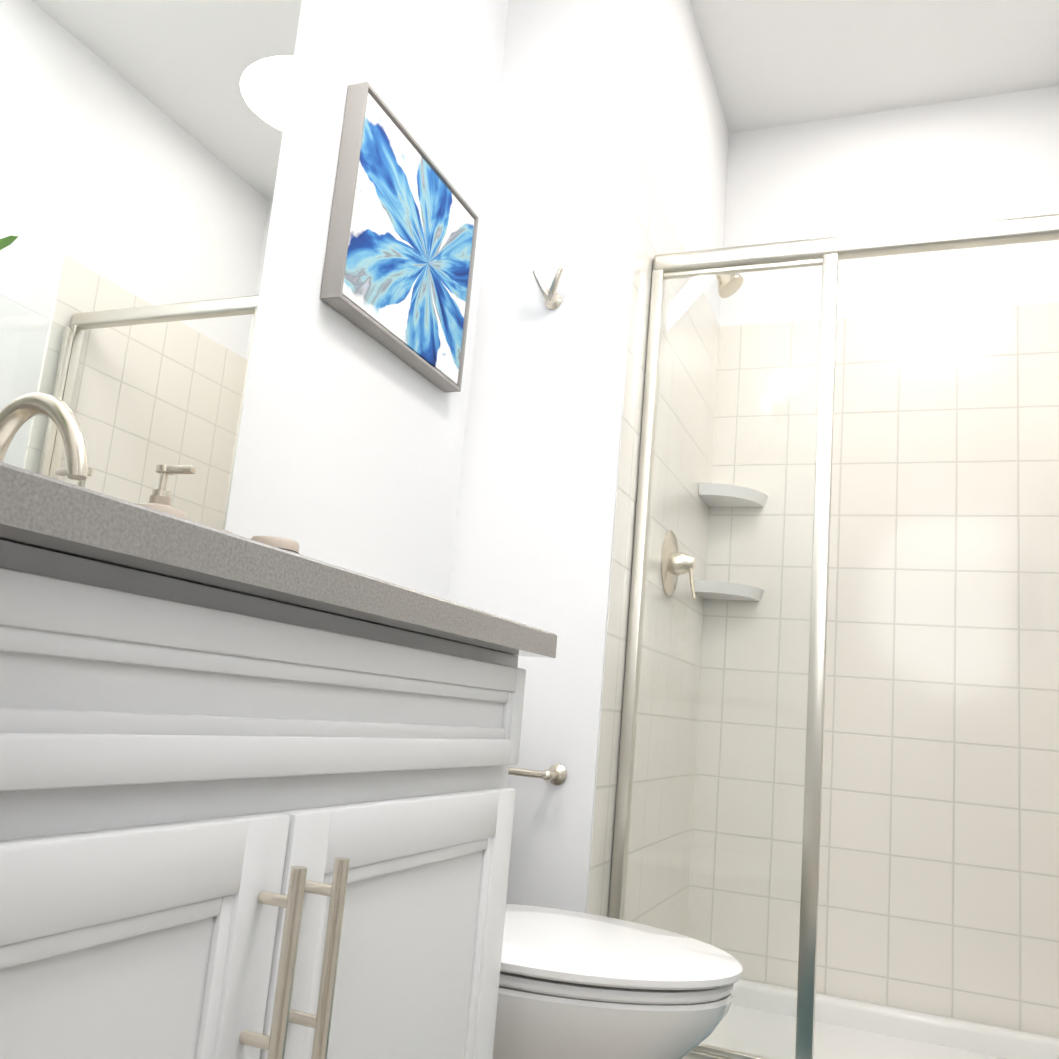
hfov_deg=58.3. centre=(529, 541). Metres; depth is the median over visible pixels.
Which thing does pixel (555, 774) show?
toilet paper holder
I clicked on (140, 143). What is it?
wall mirror
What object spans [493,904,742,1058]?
toilet
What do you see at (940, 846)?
tiled wall
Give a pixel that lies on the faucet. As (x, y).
(12, 416)
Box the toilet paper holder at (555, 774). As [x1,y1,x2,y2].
[508,764,566,784]
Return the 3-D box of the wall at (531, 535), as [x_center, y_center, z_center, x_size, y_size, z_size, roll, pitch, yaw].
[0.036,-0.211,2.143,0.362,2.700,0.100,1,-11,22]
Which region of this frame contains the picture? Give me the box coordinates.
[320,82,478,391]
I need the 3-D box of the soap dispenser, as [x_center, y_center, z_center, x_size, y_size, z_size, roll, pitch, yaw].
[-0.464,-0.014,1.187,0.080,0.167,0.071,1,-11,22]
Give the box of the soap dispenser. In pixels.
[139,464,195,519]
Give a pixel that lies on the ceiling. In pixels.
(775, 63)
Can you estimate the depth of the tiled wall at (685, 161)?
2.42 m
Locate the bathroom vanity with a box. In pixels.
[0,392,556,1058]
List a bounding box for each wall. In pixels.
[225,0,508,599]
[448,0,647,911]
[582,0,733,936]
[690,86,1058,1036]
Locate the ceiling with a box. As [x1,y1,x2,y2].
[690,0,1058,133]
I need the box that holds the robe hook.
[532,267,562,309]
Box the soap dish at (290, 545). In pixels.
[251,536,298,553]
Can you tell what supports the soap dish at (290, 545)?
on the bathroom vanity
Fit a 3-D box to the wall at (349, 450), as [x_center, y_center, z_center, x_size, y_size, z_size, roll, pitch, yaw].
[-0.513,-0.392,1.397,0.100,2.700,1.930,1,-11,22]
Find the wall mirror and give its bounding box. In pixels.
[0,0,301,529]
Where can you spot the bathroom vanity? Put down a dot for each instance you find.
(256, 800)
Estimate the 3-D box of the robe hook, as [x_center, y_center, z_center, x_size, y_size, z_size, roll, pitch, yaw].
[0.046,-0.568,2.129,0.072,0.076,0.056,1,-11,22]
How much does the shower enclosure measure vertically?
2.015 m
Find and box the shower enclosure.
[608,214,1058,1058]
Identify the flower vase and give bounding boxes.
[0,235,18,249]
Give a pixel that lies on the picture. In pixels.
(399, 259)

